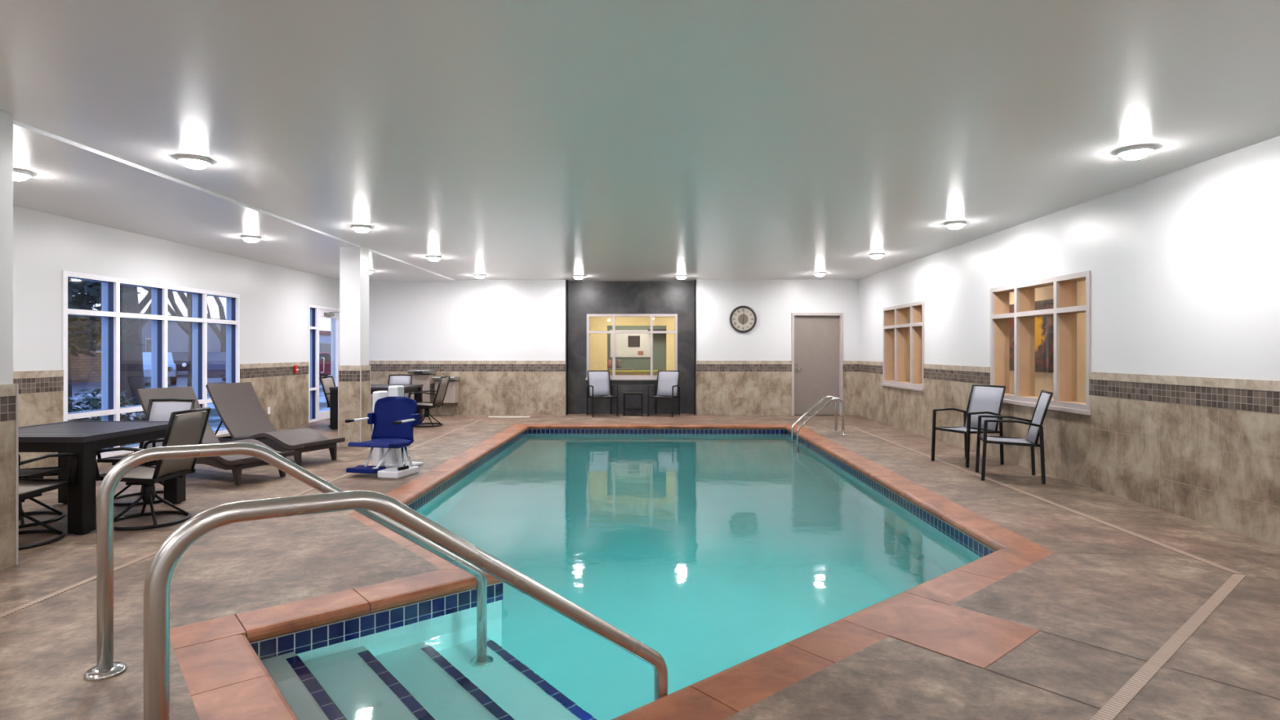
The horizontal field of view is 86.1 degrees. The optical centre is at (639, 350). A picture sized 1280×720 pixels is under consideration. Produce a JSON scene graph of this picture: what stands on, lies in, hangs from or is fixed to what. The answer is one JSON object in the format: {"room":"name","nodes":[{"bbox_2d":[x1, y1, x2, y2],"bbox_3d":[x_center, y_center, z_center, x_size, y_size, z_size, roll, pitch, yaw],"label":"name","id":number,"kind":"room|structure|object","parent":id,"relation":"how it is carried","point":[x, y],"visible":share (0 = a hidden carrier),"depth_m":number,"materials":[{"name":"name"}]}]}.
{"room":"indoor swimming pool","nodes":[
{"label":"indoor swimming pool","id":0,"kind":"room"},
{"bbox_2d":[13,205,339,479],"bbox_3d":[-6.590,-0.120,5.572,0.218,3.020,18.950,0,0,1],"label":"wall","id":1,"kind":"structure","parent":0,"point":[274,300],"depth_m":8.91,"materials":[{"name":"grey paint"}]},
{"bbox_2d":[62,270,239,459],"bbox_3d":[-6.524,0.195,9.316,0.182,2.190,3.300,0,0,1],"label":"window","id":2,"kind":"structure","parent":1,"relation":"in","point":[110,314],"depth_m":9.02,"materials":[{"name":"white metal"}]},
{"bbox_2d":[293,365,298,372],"bbox_3d":[-6.352,0.340,12.654,0.060,0.130,0.090,0,0,1],"label":"alarm pull station","id":3,"kind":"object","parent":1,"relation":"attached to","point":[295,367],"visible":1,"depth_m":12.61,"materials":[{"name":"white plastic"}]},
{"bbox_2d":[307,304,318,422],"bbox_3d":[-6.465,0.250,13.366,0.182,2.280,0.380,0,0,1],"label":"window","id":4,"kind":"structure","parent":1,"relation":"in","point":[313,310],"depth_m":13.50,"materials":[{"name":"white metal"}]},
{"bbox_2d":[318,306,339,420],"bbox_3d":[-6.405,0.250,14.050,0.182,2.280,0.990,0,0,1],"label":"door","id":5,"kind":"structure","parent":1,"relation":"in","point":[323,312],"depth_m":14.09,"materials":[{"name":"white metal"}]},
{"bbox_2d":[368,279,858,415],"bbox_3d":[-0.821,-0.120,15.040,11.480,3.020,0.588,0,0,1],"label":"wall","id":6,"kind":"structure","parent":0,"point":[504,340],"depth_m":14.79,"materials":[{"name":"grey paint"}]},
{"bbox_2d":[407,366,460,403],"bbox_3d":[-4.388,0.723,14.579,1.000,0.775,0.430,0,0,1],"label":"fountain","id":7,"kind":"object","parent":6,"relation":"attached to","point":[427,378],"visible":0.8,"depth_m":14.49,"materials":[{"name":"grey metal"}]},
{"bbox_2d":[407,369,435,373],"bbox_3d":[-4.652,0.454,14.589,0.470,0.102,0.418,0,0,1],"label":"basin","id":8,"kind":"object","parent":7,"relation":"in","point":[410,371],"depth_m":14.39,"materials":[{"name":"grey metal"}]},
{"bbox_2d":[431,376,460,380],"bbox_3d":[-4.128,0.599,14.581,0.480,0.102,0.418,0,0,1],"label":"basin","id":9,"kind":"object","parent":7,"relation":"in","point":[435,378],"depth_m":14.39,"materials":[{"name":"grey metal"}]},
{"bbox_2d":[585,314,677,380],"bbox_3d":[-0.176,-0.080,15.174,2.045,1.460,0.200,0,0,1],"label":"window","id":10,"kind":"structure","parent":6,"relation":"in","point":[613,377],"depth_m":15.11,"materials":[{"name":"beige metal"}]},
{"bbox_2d":[729,305,756,333],"bbox_3d":[2.215,-0.675,14.699,0.584,0.584,0.040,0,0,1],"label":"wall clock","id":11,"kind":"object","parent":6,"relation":"attached to","point":[743,318],"visible":1,"depth_m":14.70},
{"bbox_2d":[791,312,843,415],"bbox_3d":[3.801,0.290,14.746,1.090,2.200,0.160,0,0,1],"label":"door","id":12,"kind":"structure","parent":6,"relation":"in","point":[817,338],"depth_m":14.76,"materials":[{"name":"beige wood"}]},
{"bbox_2d":[589,316,674,375],"bbox_3d":[0.157,0.040,17.560,6.400,2.700,4.480,0,0,1],"label":"wall","id":13,"kind":"structure","parent":0,"point":[597,342],"depth_m":17.51,"materials":[{"name":"yellow paint"}]},
{"bbox_2d":[609,370,657,372],"bbox_3d":[-0.084,0.522,17.523,1.640,0.035,0.280,0,0,1],"label":"trim","id":14,"kind":"structure","parent":13,"relation":"attached to","point":[610,371],"depth_m":17.38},
{"bbox_2d":[648,328,666,330],"bbox_3d":[0.705,-0.575,19.507,0.960,0.070,0.330,0,0,1],"label":"wall shelf","id":15,"kind":"object","parent":13,"relation":"attached to","point":[648,329],"visible":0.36,"depth_m":19.34,"materials":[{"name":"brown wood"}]},
{"bbox_2d":[607,325,666,370],"bbox_3d":[0.188,0.040,19.749,6.400,2.700,0.100,0,0,1],"label":"wall","id":16,"kind":"structure","parent":0,"point":[659,340],"depth_m":19.70,"materials":[{"name":"green paint"}]},
{"bbox_2d":[609,329,650,357],"bbox_3d":[-0.253,-0.200,19.671,1.220,0.780,0.050,0,0,1],"label":"notice board","id":17,"kind":"object","parent":16,"relation":"attached to","point":[627,345],"visible":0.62,"depth_m":19.66,"materials":[{"name":"white plastic"}]},
{"bbox_2d":[0,0,1279,281],"bbox_3d":[-0.959,-1.576,5.575,11.480,0.148,19.520,0,0,1],"label":"ceiling","id":18,"kind":"structure","parent":0,"point":[597,140],"depth_m":4.49,"materials":[{"name":"paint"}]},
{"bbox_2d":[13,168,32,181],"bbox_3d":[-5.247,-1.466,5.737,0.238,0.073,0.238,0,0,1],"label":"ceiling lamp","id":19,"kind":"object","parent":18,"relation":"attached to","point":[18,175],"visible":0.6,"depth_m":5.72,"materials":[{"name":"white glass"}]},
{"bbox_2d":[176,155,212,168],"bbox_3d":[-3.561,-1.494,5.473,0.238,0.073,0.238,0,0,1],"label":"ceiling lamp","id":20,"kind":"object","parent":18,"relation":"attached to","point":[188,161],"visible":1,"depth_m":5.42,"materials":[{"name":"white glass"}]},
{"bbox_2d":[13,119,455,281],"bbox_3d":[-4.138,-1.516,5.436,0.006,0.032,18.750,0,0,1],"label":"trim","id":21,"kind":"structure","parent":18,"relation":"attached to","point":[15,122],"depth_m":6.10,"materials":[{"name":"white paint"}]},
{"bbox_2d":[240,235,261,242],"bbox_3d":[-5.138,-1.466,9.046,0.238,0.073,0.238,0,0,1],"label":"ceiling lamp","id":22,"kind":"object","parent":18,"relation":"attached to","point":[246,238],"visible":1,"depth_m":8.98,"materials":[{"name":"white glass"}]},
{"bbox_2d":[351,225,372,232],"bbox_3d":[-3.437,-1.494,8.451,0.238,0.073,0.238,0,0,1],"label":"ceiling lamp","id":23,"kind":"object","parent":18,"relation":"attached to","point":[359,228],"visible":1,"depth_m":8.38,"materials":[{"name":"white glass"}]},
{"bbox_2d":[426,255,441,261],"bbox_3d":[-3.357,-1.494,11.150,0.238,0.073,0.238,0,0,1],"label":"ceiling lamp","id":24,"kind":"object","parent":18,"relation":"attached to","point":[433,258],"visible":1,"depth_m":11.08,"materials":[{"name":"white glass"}]},
{"bbox_2d":[474,274,485,278],"bbox_3d":[-3.238,-1.494,13.849,0.238,0.073,0.238,0,0,1],"label":"ceiling lamp","id":25,"kind":"object","parent":18,"relation":"attached to","point":[477,276],"visible":1,"depth_m":13.77,"materials":[{"name":"white glass"}]},
{"bbox_2d":[573,275,584,279],"bbox_3d":[-1.255,-1.494,14.020,0.238,0.073,0.238,0,0,1],"label":"ceiling lamp","id":26,"kind":"object","parent":18,"relation":"attached to","point":[576,277],"visible":1,"depth_m":13.94,"materials":[{"name":"white glass"}]},
{"bbox_2d":[675,275,687,279],"bbox_3d":[0.844,-1.494,13.989,0.238,0.073,0.238,0,0,1],"label":"ceiling lamp","id":27,"kind":"object","parent":18,"relation":"attached to","point":[679,277],"visible":1,"depth_m":13.92,"materials":[{"name":"white glass"}]},
{"bbox_2d":[813,271,826,276],"bbox_3d":[3.537,-1.494,13.450,0.238,0.073,0.238,0,0,1],"label":"ceiling lamp","id":28,"kind":"object","parent":18,"relation":"attached to","point":[819,273],"visible":1,"depth_m":13.38,"materials":[{"name":"white glass"}]},
{"bbox_2d":[868,253,884,258],"bbox_3d":[3.749,-1.494,10.846,0.238,0.073,0.238,0,0,1],"label":"ceiling lamp","id":29,"kind":"object","parent":18,"relation":"attached to","point":[874,255],"visible":1,"depth_m":10.78,"materials":[{"name":"white glass"}]},
{"bbox_2d":[944,221,966,229],"bbox_3d":[3.780,-1.494,8.206,0.238,0.073,0.238,0,0,1],"label":"ceiling lamp","id":30,"kind":"object","parent":18,"relation":"attached to","point":[954,224],"visible":1,"depth_m":8.14,"materials":[{"name":"white glass"}]},
{"bbox_2d":[1116,144,1155,159],"bbox_3d":[3.766,-1.494,5.205,0.238,0.073,0.238,0,0,1],"label":"ceiling lamp","id":31,"kind":"object","parent":18,"relation":"attached to","point":[1137,152],"visible":1,"depth_m":5.15,"materials":[{"name":"white glass"}]},
{"bbox_2d":[0,413,1279,719],"bbox_3d":[-0.959,1.449,5.575,11.480,0.121,19.520,0,0,1],"label":"floor","id":32,"kind":"structure","parent":0,"point":[1106,599],"depth_m":3.97,"materials":[{"name":"tile"}]},
{"bbox_2d":[0,109,18,570],"bbox_3d":[-4.208,-0.070,4.277,0.336,2.919,0.346,0,0,1],"label":"column","id":33,"kind":"structure","parent":32,"relation":"on","point":[9,391],"depth_m":4.38,"materials":[{"name":"grey paint"}]},
{"bbox_2d":[18,453,67,528],"bbox_3d":[-5.086,0.930,5.553,0.669,0.917,0.576,0,0,-2],"label":"dining chair","id":34,"kind":"object","parent":32,"relation":"on","point":[31,473],"visible":0.27,"depth_m":5.64,"materials":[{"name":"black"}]},
{"bbox_2d":[18,453,77,550],"bbox_3d":[-4.531,0.930,4.900,0.576,0.917,0.669,0,0,4],"label":"dining chair","id":35,"kind":"object","parent":32,"relation":"on","point":[28,488],"visible":0.44,"depth_m":5.03,"materials":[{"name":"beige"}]},
{"bbox_2d":[18,421,186,534],"bbox_3d":[-4.724,1.019,5.730,1.105,0.742,1.160,0,0,1],"label":"dining table","id":36,"kind":"object","parent":32,"relation":"on","point":[82,438],"visible":0.86,"depth_m":5.27,"materials":[{"name":"black wood"}]},
{"bbox_2d":[96,398,196,506],"bbox_3d":[-4.624,0.930,6.445,0.576,0.917,0.669,0,0,4],"label":"dining chair","id":37,"kind":"object","parent":32,"relation":"on","point":[156,411],"visible":0.2,"depth_m":6.70,"materials":[{"name":"grey"}]},
{"bbox_2d":[95,407,211,530],"bbox_3d":[-3.943,0.930,5.559,0.669,0.917,0.576,0,0,0],"label":"dining chair","id":38,"kind":"object","parent":32,"relation":"on","point":[186,428],"visible":0.94,"depth_m":5.53,"materials":[{"name":"beige fabric"}]},
{"bbox_2d":[133,386,295,485],"bbox_3d":[-4.744,0.909,7.606,1.800,0.962,0.620,0,0,23],"label":"chaise lounge","id":39,"kind":"object","parent":32,"relation":"on","point":[237,463],"visible":0.3,"depth_m":7.61,"materials":[{"name":"grey fabric"}]},
{"bbox_2d":[0,419,482,617],"bbox_3d":[-3.280,1.388,7.549,0.045,0.004,12.600,0,0,1],"label":"drain","id":40,"kind":"object","parent":32,"relation":"on","point":[46,597],"visible":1,"depth_m":4.18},
{"bbox_2d":[205,382,345,466],"bbox_3d":[-4.688,0.909,8.745,1.800,0.962,0.620,0,0,23],"label":"chaise lounge","id":41,"kind":"object","parent":32,"relation":"on","point":[238,406],"visible":0.89,"depth_m":8.76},
{"bbox_2d":[320,376,335,426],"bbox_3d":[-5.483,0.930,12.632,0.669,0.917,0.576,0,0,1],"label":"dining chair","id":42,"kind":"object","parent":32,"relation":"on","point":[327,382],"visible":0.16,"depth_m":12.50,"materials":[{"name":"beige fabric"}]},
{"bbox_2d":[337,245,370,446],"bbox_3d":[-4.213,-0.070,10.108,0.336,2.919,0.346,0,0,1],"label":"column","id":43,"kind":"structure","parent":32,"relation":"on","point":[354,368],"depth_m":9.95,"materials":[{"name":"grey paint"}]},
{"bbox_2d":[328,384,422,429],"bbox_3d":[-4.826,1.019,12.622,1.300,0.742,1.100,0,0,1],"label":"dining table","id":44,"kind":"object","parent":32,"relation":"on","point":[407,388],"visible":0.26,"depth_m":12.11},
{"bbox_2d":[345,385,422,478],"bbox_3d":[-2.879,0.905,7.919,0.804,0.970,0.938,0,0,16],"label":"lift","id":45,"kind":"object","parent":32,"relation":"on","point":[393,418],"visible":1,"depth_m":7.97,"materials":[{"name":"blue plastic"}]},
{"bbox_2d":[387,373,412,398],"bbox_3d":[-4.785,0.930,13.368,0.576,0.917,0.669,0,0,1],"label":"dining chair","id":46,"kind":"object","parent":32,"relation":"on","point":[392,380],"visible":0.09,"depth_m":13.63,"materials":[{"name":"grey fabric"}]},
{"bbox_2d":[408,376,450,426],"bbox_3d":[-3.899,0.930,12.676,0.669,0.917,0.576,0,0,4],"label":"swivel chair","id":47,"kind":"object","parent":32,"relation":"on","point":[443,383],"visible":0.87,"depth_m":12.65,"materials":[{"name":"beige fabric"}]},
{"bbox_2d":[488,416,529,417],"bbox_3d":[-2.722,1.379,14.241,0.860,0.022,0.100,0,0,1],"label":"floor strip","id":48,"kind":"object","parent":32,"relation":"on","point":[488,416],"visible":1,"depth_m":14.19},
{"bbox_2d":[586,370,618,417],"bbox_3d":[-0.817,0.912,14.669,0.556,0.958,0.679,0,0,-17],"label":"armchair","id":49,"kind":"object","parent":32,"relation":"on","point":[599,386],"visible":1,"depth_m":14.88,"materials":[{"name":"grey fabric"}]},
{"bbox_2d":[169,423,1053,719],"bbox_3d":[0.227,2.063,7.295,5.361,1.353,11.405,0,0,1],"label":"swimming pool","id":50,"kind":"object","parent":32,"relation":"in","point":[754,561],"visible":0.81,"depth_m":4.22,"materials":[{"name":"liquid"}]},
{"bbox_2d":[83,442,486,680],"bbox_3d":[-1.612,1.275,3.438,1.845,1.690,0.150,0,0,-35],"label":"handrail","id":51,"kind":"object","parent":50,"relation":"on","point":[105,668],"visible":0.91,"depth_m":3.00,"materials":[{"name":"silver metal"}]},
{"bbox_2d":[143,490,667,719],"bbox_3d":[-0.610,1.275,2.324,1.833,1.690,0.150,0,0,-35],"label":"handrail","id":52,"kind":"object","parent":50,"relation":"on","point":[160,571],"visible":1,"depth_m":2.02,"materials":[{"name":"silver metal"}]},
{"bbox_2d":[791,395,845,444],"bbox_3d":[2.963,1.579,11.458,0.850,1.622,0.520,0,0,1],"label":"pool ladder","id":53,"kind":"object","parent":50,"relation":"attached to","point":[832,397],"visible":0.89,"depth_m":11.24,"materials":[{"name":"silver metal"}]},
{"bbox_2d":[622,391,643,416],"bbox_3d":[-0.145,1.145,14.724,0.420,0.490,0.420,0,0,1],"label":"side table","id":54,"kind":"object","parent":32,"relation":"on","point":[624,393],"visible":1,"depth_m":14.54,"materials":[{"name":"black metal"}]},
{"bbox_2d":[624,408,641,410],"bbox_3d":[-0.145,1.262,14.724,0.360,0.015,0.360,0,0,1],"label":"shelf","id":55,"kind":"object","parent":54,"relation":"attached to","point":[625,409],"depth_m":14.63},
{"bbox_2d":[647,370,679,417],"bbox_3d":[0.525,0.912,14.650,0.556,0.958,0.679,0,0,18],"label":"armchair","id":56,"kind":"object","parent":32,"relation":"on","point":[667,386],"visible":1,"depth_m":14.85,"materials":[{"name":"grey fabric"}]},
{"bbox_2d":[931,384,1005,467],"bbox_3d":[4.089,0.912,8.506,0.679,0.958,0.556,0,0,-22],"label":"armchair","id":57,"kind":"object","parent":32,"relation":"on","point":[984,399],"visible":0.92,"depth_m":8.55,"materials":[{"name":"grey fabric"}]},
{"bbox_2d":[975,390,1053,484],"bbox_3d":[4.065,0.912,7.469,0.680,0.958,0.556,0,0,20],"label":"armchair","id":58,"kind":"object","parent":32,"relation":"on","point":[1035,431],"visible":1,"depth_m":7.32,"materials":[{"name":"grey"}]},
{"bbox_2d":[853,427,1245,719],"bbox_3d":[3.421,1.388,6.896,1.999,0.004,10.567,0,0,15],"label":"drain","id":59,"kind":"object","parent":32,"relation":"on","point":[1113,707],"visible":1,"depth_m":3.41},
{"bbox_2d":[907,280,1085,402],"bbox_3d":[5.873,0.040,10.115,1.950,2.700,10.600,0,0,1],"label":"wall","id":60,"kind":"structure","parent":0,"point":[1043,380],"depth_m":10.58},
{"bbox_2d":[1009,318,1013,370],"bbox_3d":[6.757,-0.110,12.404,0.040,0.932,0.112,0,0,1],"label":"painting","id":61,"kind":"object","parent":60,"relation":"attached to","point":[1011,321],"depth_m":12.44,"materials":[{"name":"fabric"}]},
{"bbox_2d":[1035,298,1053,310],"bbox_3d":[6.742,-0.763,11.383,0.040,0.154,0.518,0,0,1],"label":"painting","id":62,"kind":"object","parent":60,"relation":"attached to","point":[1047,304],"depth_m":11.39,"materials":[{"name":"fabric"}]},
{"bbox_2d":[1035,315,1053,373],"bbox_3d":[6.742,-0.108,11.383,0.040,0.936,0.518,0,0,1],"label":"painting","id":63,"kind":"object","parent":60,"relation":"attached to","point":[1044,344],"depth_m":11.41,"materials":[{"name":"paint"}]},
{"bbox_2d":[857,135,1279,546],"bbox_3d":[4.660,-0.120,5.407,0.238,3.020,18.950,0,0,1],"label":"wall","id":64,"kind":"structure","parent":0,"point":[1184,264],"depth_m":6.11,"materials":[{"name":"grey paint"}]},
{"bbox_2d":[880,300,924,391],"bbox_3d":[4.738,-0.075,12.157,0.260,1.480,1.990,0,0,1],"label":"window","id":65,"kind":"structure","parent":64,"relation":"in","point":[895,332],"depth_m":12.45,"materials":[{"name":"beige wood"}]},
{"bbox_2d":[990,270,1090,415],"bbox_3d":[4.677,-0.080,7.978,0.260,1.470,2.070,0,0,1],"label":"window","id":66,"kind":"structure","parent":64,"relation":"in","point":[1065,309],"depth_m":8.16,"materials":[{"name":"beige wood"}]},
{"bbox_3d":[0.157,1.420,17.610,6.400,0.060,4.580,0,0,1],"label":"floor","id":67,"kind":"structure","parent":0,"visible":0},
{"bbox_2d":[607,367,634,370],"bbox_3d":[-0.718,0.940,19.337,1.100,0.900,0.650,0,0,1],"label":"countertop","id":68,"kind":"structure","parent":67,"relation":"on","point":[621,368],"depth_m":19.02,"materials":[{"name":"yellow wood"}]},
{"bbox_2d":[607,359,612,368],"bbox_3d":[-0.870,0.370,19.215,0.170,0.240,0.170,0,0,1],"label":"canister","id":69,"kind":"object","parent":68,"relation":"on","point":[609,362],"visible":0.8,"depth_m":19.15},
{"bbox_2d":[616,359,622,368],"bbox_3d":[-0.590,0.370,19.211,0.170,0.240,0.170,0,0,1],"label":"canister","id":70,"kind":"object","parent":68,"relation":"on","point":[619,364],"visible":1,"depth_m":19.15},
{"label":"outside","id":71,"kind":"structure","parent":0,"visible":0},
{"bbox_2d":[68,384,329,445],"bbox_3d":[-37.875,1.640,35.557,63.220,0.200,90.000,0,0,1],"label":"ground","id":72,"kind":"structure","parent":71,"point":[214,420],"depth_m":17.47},
{"bbox_2d":[67,278,142,412],"bbox_3d":[-13.317,-2.831,15.628,3.249,8.742,3.409,0,0,1],"label":"evergreen tree","id":73,"kind":"object","parent":72,"relation":"on","point":[81,329],"visible":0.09,"depth_m":15.69,"materials":[{"name":"green plant"}]},
{"bbox_2d":[67,388,146,447],"bbox_3d":[-7.754,1.142,9.729,1.491,1.223,1.464,0,0,1],"label":"shrub","id":74,"kind":"object","parent":72,"relation":"on","point":[95,399],"visible":0.2,"depth_m":9.65,"materials":[{"name":"green plant"}]},
{"bbox_2d":[85,397,145,421],"bbox_3d":[-8.931,1.245,11.725,1.096,0.934,1.070,0,0,1],"label":"shrub","id":75,"kind":"object","parent":72,"relation":"on","point":[122,400],"visible":0.06,"depth_m":11.67,"materials":[{"name":"green plant"}]},
{"bbox_2d":[120,285,151,392],"bbox_3d":[-17.765,-3.352,23.498,4.137,9.862,9.014,0,0,43],"label":"bare tree","id":76,"kind":"object","parent":72,"relation":"on","point":[145,300],"visible":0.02,"depth_m":24.28,"materials":[{"name":"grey plant"}]},
{"bbox_2d":[124,285,171,404],"bbox_3d":[-14.982,-2.950,20.858,5.561,9.012,4.030,0,0,-43],"label":"bare tree","id":77,"kind":"object","parent":72,"relation":"on","point":[134,371],"visible":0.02,"depth_m":19.11,"materials":[{"name":"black plant"}]},
{"bbox_2d":[139,312,221,374],"bbox_3d":[-35.354,-0.335,44.521,12.400,3.750,10.400,0,0,1],"label":"building","id":78,"kind":"structure","parent":72,"relation":"on","point":[177,338],"depth_m":43.48,"materials":[{"name":"grey paint"}]},
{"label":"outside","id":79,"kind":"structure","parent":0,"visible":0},
{"bbox_2d":[71,373,330,408],"bbox_3d":[-26.986,1.530,35.398,25.000,0.020,90.000,0,0,1],"label":"road","id":80,"kind":"structure","parent":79,"point":[182,380],"depth_m":30.40,"materials":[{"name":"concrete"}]},
{"bbox_2d":[71,320,148,382],"bbox_3d":[-31.073,-0.185,29.457,9.400,3.450,14.400,0,0,1],"label":"building","id":81,"kind":"structure","parent":80,"relation":"on","point":[84,368],"depth_m":32.83,"materials":[{"name":"brown brick"}]},
{"bbox_2d":[142,351,177,384],"bbox_3d":[-22.543,0.795,31.330,1.840,1.450,4.293,0,0,-41],"label":"parked car","id":82,"kind":"object","parent":80,"relation":"on","point":[171,367],"visible":0.3,"depth_m":30.27,"materials":[{"name":"paint"}]},
{"bbox_2d":[142,287,192,386],"bbox_3d":[-19.198,-2.882,26.231,4.023,8.853,6.596,0,0,-31],"label":"bare tree","id":83,"kind":"object","parent":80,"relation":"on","point":[187,327],"visible":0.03,"depth_m":27.08,"materials":[{"name":"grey plant"}]},
{"bbox_2d":[170,351,188,373],"bbox_3d":[-27.622,0.795,41.404,1.840,1.450,4.293,0,0,-19],"label":"parked car","id":84,"kind":"object","parent":80,"relation":"on","point":[180,358],"visible":0.15,"depth_m":40.10,"materials":[{"name":"paint"}]},
{"bbox_2d":[207,351,226,377],"bbox_3d":[-19.254,0.795,31.281,1.840,1.450,4.293,0,0,-31],"label":"parked car","id":85,"kind":"object","parent":80,"relation":"on","point":[216,361],"visible":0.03,"depth_m":29.63,"materials":[{"name":"paint"}]},
{"bbox_2d":[207,295,226,381],"bbox_3d":[-21.072,-3.220,33.228,5.234,9.563,3.450,0,0,37],"label":"bare tree","id":86,"kind":"object","parent":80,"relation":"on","point":[221,335],"visible":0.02,"depth_m":34.16,"materials":[{"name":"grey plant"}]},
{"bbox_2d":[319,330,330,352],"bbox_3d":[-31.649,-0.085,58.468,9.400,3.250,16.400,0,0,1],"label":"building","id":87,"kind":"structure","parent":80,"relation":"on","point":[324,335],"depth_m":58.77,"materials":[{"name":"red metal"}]},
{"bbox_2d":[319,351,330,379],"bbox_3d":[-15.489,0.795,34.229,4.293,1.450,1.840,0,0,21],"label":"parked car","id":88,"kind":"object","parent":80,"relation":"on","point":[326,355],"visible":0.1,"depth_m":33.24,"materials":[{"name":"paint"}]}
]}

